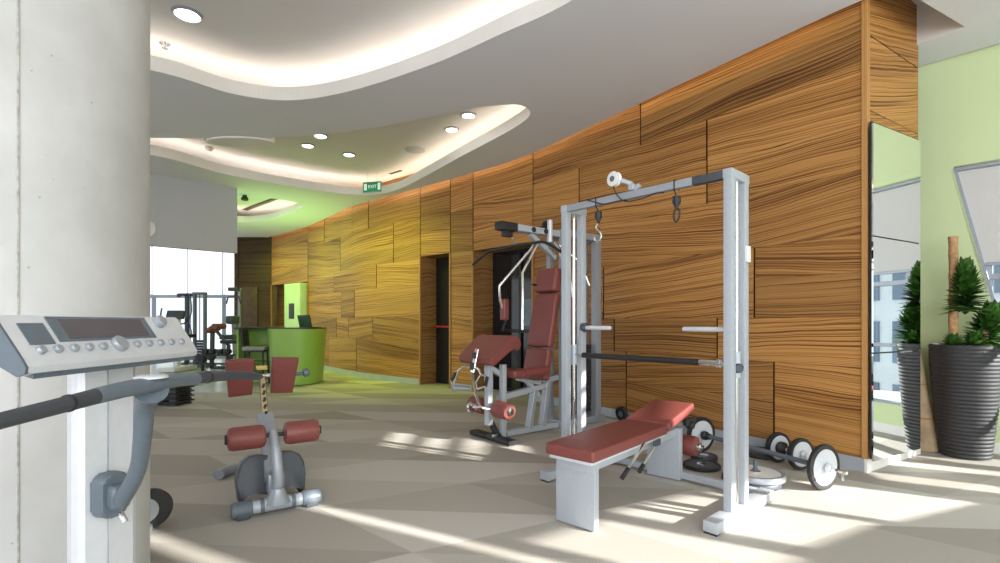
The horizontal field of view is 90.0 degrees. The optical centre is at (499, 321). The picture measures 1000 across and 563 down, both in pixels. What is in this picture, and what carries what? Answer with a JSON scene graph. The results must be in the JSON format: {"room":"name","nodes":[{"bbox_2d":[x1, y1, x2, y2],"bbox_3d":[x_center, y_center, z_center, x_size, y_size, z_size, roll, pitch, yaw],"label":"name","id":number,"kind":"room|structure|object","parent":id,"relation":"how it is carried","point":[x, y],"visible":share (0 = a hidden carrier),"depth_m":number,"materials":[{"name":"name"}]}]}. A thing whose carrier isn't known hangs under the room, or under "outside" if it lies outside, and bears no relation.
{"room":"gym","nodes":[
{"label":"gym","id":0,"kind":"room"},
{"bbox_2d":[0,0,149,562],"bbox_3d":[-2.030,-0.840,2.030,1.000,4.080,1.000,0,0,0],"label":"wall column","id":1,"kind":"structure","parent":0,"point":[75,74],"depth_m":1.80,"materials":[{"name":"concrete"}]},
{"bbox_2d":[150,358,227,393],"bbox_3d":[-8.225,1.193,12.425,7.550,0.012,8.150,0,0,0],"label":"floor","id":2,"kind":"structure","parent":0,"point":[220,386],"depth_m":9.97,"materials":[{"name":"tile"}]},
{"bbox_2d":[155,308,196,371],"bbox_3d":[-7.829,0.420,12.155,0.659,1.513,1.010,0,0,0],"label":"exercise bike","id":3,"kind":"object","parent":2,"relation":"on","point":[179,314],"visible":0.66,"depth_m":12.02,"materials":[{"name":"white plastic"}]},
{"bbox_2d":[177,293,192,364],"bbox_3d":[-8.753,0.192,13.950,0.480,1.990,0.440,0,0,0],"label":"column","id":4,"kind":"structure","parent":2,"relation":"on","point":[187,325],"depth_m":13.91,"materials":[{"name":"grey metal"}]},
{"bbox_2d":[188,292,215,367],"bbox_3d":[-7.926,0.197,13.200,0.600,1.970,0.500,0,0,0],"label":"tower","id":5,"kind":"object","parent":2,"relation":"on","point":[199,346],"visible":0.61,"depth_m":13.16,"materials":[{"name":"grey metal"}]},
{"bbox_2d":[197,354,235,370],"bbox_3d":[-6.735,0.967,11.875,0.780,0.400,0.270,0,0,0],"label":"dumbbell rack","id":6,"kind":"object","parent":2,"relation":"on","point":[202,363],"visible":0.73,"depth_m":11.79,"materials":[{"name":"black metal"}]},
{"bbox_2d":[201,349,209,353],"bbox_3d":[-6.995,0.704,11.900,0.130,0.130,0.200,0,0,0],"label":"dumbbell","id":7,"kind":"object","parent":6,"relation":"on","point":[203,351],"visible":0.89,"depth_m":11.81,"materials":[{"name":"black metal"}]},
{"bbox_2d":[208,349,216,354],"bbox_3d":[-6.825,0.704,11.900,0.130,0.130,0.200,0,0,0],"label":"dumbbell","id":8,"kind":"object","parent":6,"relation":"on","point":[211,351],"visible":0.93,"depth_m":11.81,"materials":[{"name":"black metal"}]},
{"bbox_2d":[216,349,223,354],"bbox_3d":[-6.655,0.704,11.900,0.130,0.130,0.200,0,0,0],"label":"dumbbell","id":9,"kind":"object","parent":6,"relation":"on","point":[218,351],"visible":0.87,"depth_m":11.81,"materials":[{"name":"black metal"}]},
{"bbox_2d":[223,349,231,354],"bbox_3d":[-6.485,0.704,11.900,0.130,0.130,0.200,0,0,0],"label":"dumbbell","id":10,"kind":"object","parent":6,"relation":"on","point":[225,351],"visible":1,"depth_m":11.81,"materials":[{"name":"black metal"}]},
{"bbox_2d":[197,324,236,369],"bbox_3d":[-6.908,0.608,12.387,0.940,1.138,0.475,0,0,0],"label":"bench","id":11,"kind":"object","parent":2,"relation":"on","point":[214,328],"visible":0.73,"depth_m":12.36,"materials":[{"name":"grey metal"}]},
{"bbox_2d":[219,287,241,365],"bbox_3d":[-6.927,0.137,12.935,0.500,2.080,0.430,0,0,0],"label":"machine","id":12,"kind":"object","parent":2,"relation":"on","point":[233,320],"visible":0.72,"depth_m":12.89,"materials":[{"name":"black metal"}]},
{"bbox_2d":[150,246,233,357],"bbox_3d":[-10.200,-0.660,16.373,4.700,3.720,0.153,0,0,0],"label":"window","id":13,"kind":"structure","parent":0,"point":[175,271],"depth_m":16.30,"materials":[{"name":"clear glass"}]},
{"bbox_2d":[150,246,233,293],"bbox_3d":[-10.195,-1.700,16.300,4.550,1.600,0.006,0,0,0],"label":"roller blind","id":14,"kind":"object","parent":13,"relation":"attached to","point":[174,271],"depth_m":16.30,"materials":[{"name":"white fabric"}]},
{"bbox_2d":[150,174,236,253],"bbox_3d":[-6.316,-2.090,8.204,3.657,1.580,0.120,0,0,-44],"label":"wall","id":15,"kind":"structure","parent":0,"point":[185,214],"depth_m":8.91,"materials":[{"name":"grey paint"}]},
{"bbox_2d":[150,221,155,235],"bbox_3d":[-5.968,-1.580,8.428,0.280,0.280,0.036,0,0,-44],"label":"wall clock","id":16,"kind":"object","parent":15,"relation":"attached to","point":[152,226],"visible":0.18,"depth_m":8.49,"materials":[{"name":"white plastic"}]},
{"bbox_2d":[237,204,302,221],"bbox_3d":[-5.692,-2.595,11.297,3.393,0.150,1.817,0,0,43],"label":"trim","id":17,"kind":"structure","parent":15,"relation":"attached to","point":[295,207],"depth_m":12.28,"materials":[{"name":"white paint"}]},
{"bbox_2d":[234,236,276,334],"bbox_3d":[-7.350,-0.850,15.030,1.300,4.100,0.031,0,0,0],"label":"wall","id":18,"kind":"structure","parent":0,"point":[253,257],"depth_m":15.02,"materials":[{"name":"brown wood"}]},
{"bbox_2d":[242,287,257,326],"bbox_3d":[-7.500,0.080,14.990,0.460,2.240,0.030,0,0,0],"label":"door","id":19,"kind":"structure","parent":18,"relation":"in","point":[249,294],"depth_m":14.98,"materials":[{"name":"brown wood"}]},
{"bbox_2d":[272,1,860,457],"bbox_3d":[-1.725,-0.850,9.713,0.652,4.100,14.718,0,0,-42],"label":"wall","id":20,"kind":"structure","parent":0,"point":[784,113],"depth_m":5.38,"materials":[{"name":"brown wood"}]},
{"bbox_2d":[271,281,308,326],"bbox_3d":[-5.831,0.050,14.426,2.300,2.300,0.575,0,0,42],"label":"door","id":21,"kind":"structure","parent":20,"relation":"in","point":[280,288],"depth_m":15.14,"materials":[{"name":"brown wood"}]},
{"bbox_2d":[419,253,450,388],"bbox_3d":[-1.084,-0.025,9.436,0.872,2.450,0.426,0,0,41],"label":"door","id":22,"kind":"structure","parent":20,"relation":"in","point":[434,270],"depth_m":9.70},
{"bbox_2d":[471,241,533,393],"bbox_3d":[0.176,-0.015,8.293,0.485,2.430,1.418,0,0,-45],"label":"door","id":23,"kind":"structure","parent":20,"relation":"in","point":[487,273],"depth_m":8.67,"materials":[{"name":"clear glass"}]},
{"bbox_2d":[324,365,863,471],"bbox_3d":[-1.743,1.145,9.698,0.619,0.110,14.709,0,0,-42],"label":"baseboard","id":24,"kind":"structure","parent":20,"relation":"attached to","point":[846,461],"depth_m":6.32,"materials":[{"name":"metal"}]},
{"bbox_2d":[861,0,869,458],"bbox_3d":[2.924,-0.905,3.998,0.050,3.990,0.045,0,0,-32],"label":"trim","id":25,"kind":"structure","parent":20,"relation":"attached to","point":[865,4],"depth_m":3.98,"materials":[{"name":"brown wood"}]},
{"bbox_2d":[150,0,999,236],"bbox_3d":[-3.625,-2.880,5.800,19.750,0.001,23.400,0,0,0],"label":"ceiling","id":26,"kind":"structure","parent":0,"point":[274,43],"depth_m":5.38,"materials":[{"name":"paint"}]},
{"bbox_2d":[159,40,170,49],"bbox_3d":[-3.460,-2.851,5.160,0.098,0.058,0.100,0,0,0],"label":"sprinkler","id":27,"kind":"object","parent":26,"relation":"attached to","point":[162,42],"visible":1,"depth_m":5.15,"materials":[{"name":"silver metal"}]},
{"bbox_2d":[171,5,203,22],"bbox_3d":[-2.920,-2.869,4.670,0.262,0.021,0.262,0,0,0],"label":"recessed light","id":28,"kind":"object","parent":26,"relation":"in","point":[185,13],"visible":1,"depth_m":4.66,"materials":[{"name":"silver metal"}]},
{"bbox_2d":[205,146,212,151],"bbox_3d":[-4.800,-2.845,8.250,0.120,0.070,0.120,0,0,0],"label":"smoke detector","id":29,"kind":"object","parent":26,"relation":"attached to","point":[207,148],"visible":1,"depth_m":8.21,"materials":[{"name":"white plastic"}]},
{"bbox_2d":[206,136,274,147],"bbox_3d":[-3.620,-2.550,6.980,0.940,0.100,0.400,0,0,0],"label":"ceiling disc","id":30,"kind":"object","parent":26,"relation":"attached to","point":[225,141],"visible":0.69,"depth_m":6.94,"materials":[{"name":"white paint"}]},
{"bbox_2d":[241,195,247,200],"bbox_3d":[-5.080,-2.470,9.950,0.138,0.100,0.140,0,0,0],"label":"spotlight","id":31,"kind":"object","parent":26,"relation":"attached to","point":[244,197],"visible":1,"depth_m":9.91,"materials":[{"name":"black metal"}]},
{"bbox_2d":[243,199,277,210],"bbox_3d":[-5.750,-2.870,12.100,2.100,0.020,0.121,0,0,42],"label":"ceiling vent","id":32,"kind":"object","parent":26,"relation":"in","point":[268,200],"visible":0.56,"depth_m":12.17,"materials":[{"name":"grey metal"}]},
{"bbox_2d":[300,143,314,147],"bbox_3d":[-3.130,-2.869,8.140,0.220,0.021,0.220,0,0,0],"label":"recessed light","id":33,"kind":"object","parent":26,"relation":"in","point":[305,145],"visible":1,"depth_m":8.12,"materials":[{"name":"silver metal"}]},
{"bbox_2d":[313,134,327,138],"bbox_3d":[-2.770,-2.869,7.720,0.220,0.021,0.220,0,0,0],"label":"recessed light","id":34,"kind":"object","parent":26,"relation":"in","point":[321,136],"visible":0.8,"depth_m":7.73,"materials":[{"name":"silver metal"}]},
{"bbox_2d":[150,108,529,194],"bbox_3d":[-3.068,-2.595,8.101,7.626,0.150,4.017,0,0,8],"label":"trim","id":35,"kind":"structure","parent":26,"relation":"attached to","point":[524,114],"depth_m":8.41,"materials":[{"name":"white paint"}]},
{"bbox_2d":[342,152,355,156],"bbox_3d":[-2.590,-2.869,8.580,0.220,0.021,0.220,0,0,0],"label":"recessed light","id":36,"kind":"object","parent":26,"relation":"in","point":[347,154],"visible":1,"depth_m":8.56,"materials":[{"name":"silver metal"}]},
{"bbox_2d":[150,0,571,99],"bbox_3d":[-1.596,-2.595,2.040,7.528,0.150,7.559,0,0,0],"label":"cove light","id":37,"kind":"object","parent":26,"relation":"attached to","point":[538,8],"depth_m":5.13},
{"bbox_2d":[363,172,381,192],"bbox_3d":[-2.441,-2.683,9.548,0.380,0.395,0.034,0,0,14],"label":"exit sign","id":38,"kind":"object","parent":26,"relation":"hanging from","point":[376,186],"visible":1,"depth_m":9.53,"materials":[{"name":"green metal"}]},
{"bbox_2d":[405,146,424,153],"bbox_3d":[-1.420,-2.871,8.350,0.340,0.018,0.340,0,0,0],"label":"ceiling speaker","id":39,"kind":"object","parent":26,"relation":"attached to","point":[410,149],"visible":1,"depth_m":8.30,"materials":[{"name":"grey paint"}]},
{"bbox_2d":[444,126,458,132],"bbox_3d":[-0.720,-2.869,7.460,0.220,0.021,0.220,0,0,0],"label":"recessed light","id":40,"kind":"object","parent":26,"relation":"in","point":[452,129],"visible":1,"depth_m":7.45,"materials":[{"name":"silver metal"}]},
{"bbox_2d":[460,112,475,118],"bbox_3d":[-0.440,-2.869,6.950,0.220,0.021,0.220,0,0,0],"label":"recessed light","id":41,"kind":"object","parent":26,"relation":"in","point":[467,115],"visible":1,"depth_m":6.94,"materials":[{"name":"silver metal"}]},
{"bbox_2d":[150,370,999,562],"bbox_3d":[-2.500,1.200,6.000,23.000,0.001,24.000,0,0,0],"label":"floor","id":42,"kind":"structure","parent":0,"point":[400,473],"depth_m":3.36,"materials":[{"name":"carpet"}]},
{"bbox_2d":[0,315,262,562],"bbox_3d":[-1.093,0.589,1.225,0.549,1.221,1.052,0,0,0],"label":"machine","id":43,"kind":"object","parent":42,"relation":"on","point":[110,409],"visible":1,"depth_m":1.41,"materials":[{"name":"metal"}]},
{"bbox_2d":[150,488,172,531],"bbox_3d":[-2.324,1.083,2.846,0.813,0.234,0.260,0,0,-20],"label":"weight plate","id":44,"kind":"object","parent":42,"relation":"on","point":[161,501],"visible":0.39,"depth_m":2.90,"materials":[{"name":"black rubber"}]},
{"bbox_2d":[157,399,194,405],"bbox_3d":[-5.020,1.166,7.300,0.950,0.062,0.360,0,0,8],"label":"step platform","id":45,"kind":"object","parent":42,"relation":"on","point":[183,401],"visible":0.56,"depth_m":7.14,"materials":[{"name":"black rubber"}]},
{"bbox_2d":[164,394,194,401],"bbox_3d":[-5.020,1.100,7.300,0.950,0.062,0.360,0,0,8],"label":"step platform","id":46,"kind":"object","parent":45,"relation":"on","point":[185,396],"visible":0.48,"depth_m":7.14,"materials":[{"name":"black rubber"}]},
{"bbox_2d":[168,390,194,396],"bbox_3d":[-5.020,1.034,7.300,0.950,0.062,0.360,0,0,8],"label":"step platform","id":47,"kind":"object","parent":46,"relation":"on","point":[182,392],"visible":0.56,"depth_m":7.15,"materials":[{"name":"black rubber"}]},
{"bbox_2d":[169,385,194,392],"bbox_3d":[-5.020,0.968,7.300,0.950,0.062,0.360,0,0,8],"label":"step platform","id":48,"kind":"object","parent":47,"relation":"on","point":[178,389],"visible":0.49,"depth_m":7.17,"materials":[{"name":"black plastic"}]},
{"bbox_2d":[240,327,269,383],"bbox_3d":[-4.676,0.651,9.547,0.442,1.101,0.390,0,0,-10],"label":"bar stool","id":49,"kind":"object","parent":42,"relation":"on","point":[244,334],"visible":0.72,"depth_m":9.41,"materials":[{"name":"black metal"}]},
{"bbox_2d":[213,357,321,520],"bbox_3d":[-1.670,0.731,3.607,0.639,0.945,1.185,0,0,-33],"label":"exercise machine","id":50,"kind":"object","parent":42,"relation":"on","point":[273,471],"visible":0.99,"depth_m":3.28,"materials":[{"name":"silver metal"}]},
{"bbox_2d":[234,327,326,384],"bbox_3d":[-4.332,0.650,9.850,1.715,1.100,1.130,0,0,0],"label":"reception desk","id":51,"kind":"object","parent":42,"relation":"on","point":[307,344],"visible":0.57,"depth_m":9.49,"materials":[{"name":"green paint"}]},
{"bbox_2d":[237,329,270,382],"bbox_3d":[-4.780,0.670,10.060,0.800,1.060,0.460,0,0,0],"label":"shelf","id":52,"kind":"object","parent":51,"relation":"attached to","point":[257,337],"depth_m":10.25,"materials":[{"name":"paint"}]},
{"bbox_2d":[234,327,279,328],"bbox_3d":[-4.800,0.120,10.030,0.780,0.040,0.560,0,0,0],"label":"countertop","id":53,"kind":"structure","parent":51,"relation":"on","point":[234,327],"depth_m":9.75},
{"bbox_2d":[254,360,269,362],"bbox_3d":[-4.800,0.800,10.070,0.700,0.025,0.360,0,0,0],"label":"shelf","id":54,"kind":"object","parent":51,"relation":"attached to","point":[256,361],"depth_m":9.97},
{"bbox_2d":[267,327,326,328],"bbox_3d":[-3.980,0.120,9.850,1.010,0.020,1.130,0,0,0],"label":"countertop","id":55,"kind":"structure","parent":51,"relation":"on","point":[280,327],"depth_m":9.43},
{"bbox_2d":[297,315,320,327],"bbox_3d":[-3.670,-0.011,9.621,0.340,0.238,0.284,0,0,28],"label":"laptop","id":56,"kind":"object","parent":51,"relation":"on","point":[304,321],"visible":1,"depth_m":9.52,"materials":[{"name":"grey plastic"}]},
{"bbox_2d":[284,282,306,326],"bbox_3d":[-5.569,0.060,13.863,0.950,2.240,0.435,0,0,42],"label":"tall cabinet","id":57,"kind":"object","parent":42,"relation":"on","point":[295,294],"visible":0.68,"depth_m":13.61,"materials":[{"name":"paint"}]},
{"bbox_2d":[450,219,604,445],"bbox_3d":[0.423,0.035,5.381,1.957,2.330,1.296,0,0,-16],"label":"multi gym","id":58,"kind":"object","parent":42,"relation":"on","point":[488,351],"visible":0.84,"depth_m":5.42,"materials":[{"name":"silver metal"}]},
{"bbox_2d":[615,406,627,419],"bbox_3d":[1.470,1.107,6.040,0.059,0.182,0.180,0,0,-34],"label":"weight plate","id":59,"kind":"object","parent":42,"relation":"on","point":[621,412],"visible":0.87,"depth_m":6.01,"materials":[{"name":"black rubber"}]},
{"bbox_2d":[546,399,703,531],"bbox_3d":[0.941,0.912,3.445,0.402,0.564,1.573,0,0,42],"label":"weight bench","id":60,"kind":"object","parent":42,"relation":"on","point":[580,456],"visible":1,"depth_m":3.13,"materials":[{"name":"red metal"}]},
{"bbox_2d":[540,167,773,536],"bbox_3d":[1.069,0.069,3.570,0.840,2.262,1.370,0,0,-42],"label":"machine","id":61,"kind":"object","parent":42,"relation":"on","point":[740,500],"visible":0.89,"depth_m":3.10,"materials":[{"name":"silver metal"}]},
{"bbox_2d":[594,197,601,241],"bbox_3d":[0.726,-0.754,3.701,0.060,0.328,0.058,0,0,6],"label":"hook","id":62,"kind":"object","parent":61,"relation":"hanging from","point":[598,214],"visible":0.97,"depth_m":3.68,"materials":[{"name":"silver metal"}]},
{"bbox_2d":[672,179,680,222],"bbox_3d":[1.144,-0.781,3.241,0.056,0.274,0.056,0,0,4],"label":"hook","id":63,"kind":"object","parent":61,"relation":"hanging from","point":[676,200],"visible":0.97,"depth_m":3.22,"materials":[{"name":"black metal"}]},
{"bbox_2d":[683,459,720,472],"bbox_3d":[1.660,1.182,4.120,0.300,0.032,0.300,0,0,0],"label":"weight plate","id":64,"kind":"object","parent":42,"relation":"on","point":[698,465],"visible":0.97,"depth_m":4.08,"materials":[{"name":"black rubber"}]},
{"bbox_2d":[691,452,717,461],"bbox_3d":[1.780,1.177,4.360,0.220,0.042,0.220,0,0,0],"label":"weight plate","id":65,"kind":"object","parent":64,"relation":"on","point":[701,455],"visible":0.78,"depth_m":4.32,"materials":[{"name":"black rubber"}]},
{"bbox_2d":[721,473,782,490],"bbox_3d":[1.870,1.174,3.720,0.410,0.048,0.410,0,0,0],"label":"weight plate","id":66,"kind":"object","parent":42,"relation":"on","point":[777,487],"visible":0.11,"depth_m":3.53,"materials":[{"name":"grey metal"}]},
{"bbox_2d":[749,464,786,485],"bbox_3d":[1.890,1.125,3.700,0.400,0.051,0.400,0,0,0],"label":"weight plate","id":67,"kind":"object","parent":66,"relation":"on","point":[766,476],"visible":0.65,"depth_m":3.58,"materials":[{"name":"silver metal"}]},
{"bbox_2d":[752,459,758,470],"bbox_3d":[1.890,1.056,3.700,0.044,0.080,0.044,0,0,0],"label":"peg","id":68,"kind":"object","parent":67,"relation":"on","point":[755,461],"visible":1,"depth_m":3.69,"materials":[{"name":"grey metal"}]},
{"bbox_2d":[749,446,769,459],"bbox_3d":[2.360,1.177,4.500,0.340,0.042,0.340,0,0,0],"label":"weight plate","id":69,"kind":"object","parent":42,"relation":"on","point":[753,454],"visible":0.23,"depth_m":4.39,"materials":[{"name":"black rubber"}]},
{"bbox_2d":[687,417,847,489],"bbox_3d":[2.086,1.035,4.072,0.326,0.326,1.440,0,0,-24],"label":"barbell","id":70,"kind":"object","parent":42,"relation":"on","point":[823,463],"visible":0.83,"depth_m":3.59,"materials":[{"name":"grey metal"}]},
{"bbox_2d":[765,432,813,469],"bbox_3d":[2.411,1.070,4.163,0.257,0.256,0.366,0,0,-16],"label":"dumbbell","id":71,"kind":"object","parent":42,"relation":"on","point":[779,442],"visible":0.8,"depth_m":4.07,"materials":[{"name":"metal"}]},
{"bbox_2d":[919,348,938,451],"bbox_3d":[3.987,0.304,4.710,0.305,1.810,0.224,0,0,0],"label":"wall","id":72,"kind":"structure","parent":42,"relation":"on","point":[928,440],"depth_m":4.65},
{"bbox_2d":[928,236,999,460],"bbox_3d":[4.174,0.215,4.450,0.555,1.962,0.560,0,0,0],"label":"potted plant","id":73,"kind":"object","parent":42,"relation":"on","point":[964,375],"visible":1,"depth_m":4.34,"materials":[{"name":"plant"}]},
{"bbox_2d":[550,435,664,465],"bbox_3d":[0.729,0.798,3.257,0.290,0.020,0.980,0,0,42],"label":"frame","id":74,"kind":"object","parent":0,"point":[656,439],"depth_m":2.95,"materials":[{"name":"metal"}]},
{"bbox_2d":[870,0,917,138],"bbox_3d":[3.366,-0.850,4.291,1.065,4.100,0.025,0,0,-32],"label":"wall","id":75,"kind":"structure","parent":0,"point":[893,23],"depth_m":4.29,"materials":[{"name":"brown wood"}]},
{"bbox_2d":[864,442,920,472],"bbox_3d":[3.370,1.145,4.280,1.075,0.110,0.030,0,0,-32],"label":"baseboard","id":76,"kind":"structure","parent":75,"relation":"attached to","point":[869,465],"depth_m":4.17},
{"bbox_2d":[870,121,919,461],"bbox_3d":[3.274,-0.243,4.132,0.810,2.674,0.027,0,0,-30],"label":"wall mirror","id":77,"kind":"object","parent":75,"relation":"attached to","point":[894,155],"visible":1,"depth_m":4.09,"materials":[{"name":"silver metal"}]},
{"bbox_2d":[917,2,963,43],"bbox_3d":[3.387,-2.700,4.154,1.141,0.360,0.336,0,0,-28],"label":"trim","id":78,"kind":"structure","parent":75,"relation":"attached to","point":[931,23],"depth_m":4.46,"materials":[{"name":"paint"}]},
{"bbox_2d":[918,44,999,442],"bbox_3d":[4.920,-0.840,4.160,2.560,4.080,2.600,0,0,0],"label":"wall","id":79,"kind":"structure","parent":0,"point":[959,96],"depth_m":4.79,"materials":[{"name":"green paint"}]},
{"bbox_2d":[952,159,999,324],"bbox_3d":[5.209,-0.290,3.938,0.100,2.390,2.478,0,0,-45],"label":"window","id":80,"kind":"structure","parent":79,"relation":"in","point":[978,185],"depth_m":4.63,"materials":[{"name":"clear glass"}]},
{"bbox_2d":[958,165,999,262],"bbox_3d":[5.196,-0.985,3.927,0.006,0.890,2.369,0,0,-45],"label":"roller blind","id":81,"kind":"object","parent":80,"relation":"attached to","point":[978,185],"depth_m":4.64,"materials":[{"name":"fabric"}]},
{"bbox_2d":[993,443,999,453],"bbox_3d":[5.018,1.150,4.046,0.020,0.100,3.349,0,0,-45],"label":"baseboard","id":82,"kind":"structure","parent":79,"relation":"attached to","point":[997,445],"depth_m":4.54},
{"bbox_2d":[928,343,999,460],"bbox_3d":[4.165,0.698,4.480,0.501,0.996,0.501,0,0,0],"label":"pot","id":83,"kind":"object","parent":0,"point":[965,377],"depth_m":4.32,"materials":[{"name":"grey plastic"}]},
{"label":"outside","id":84,"kind":"structure","parent":0,"visible":0},
{"bbox_2d":[993,265,999,302],"bbox_3d":[17.825,0.200,12.782,6.070,26.000,26.000,0,0,-45],"label":"office building","id":85,"kind":"structure","parent":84,"point":[996,268],"depth_m":13.24,"materials":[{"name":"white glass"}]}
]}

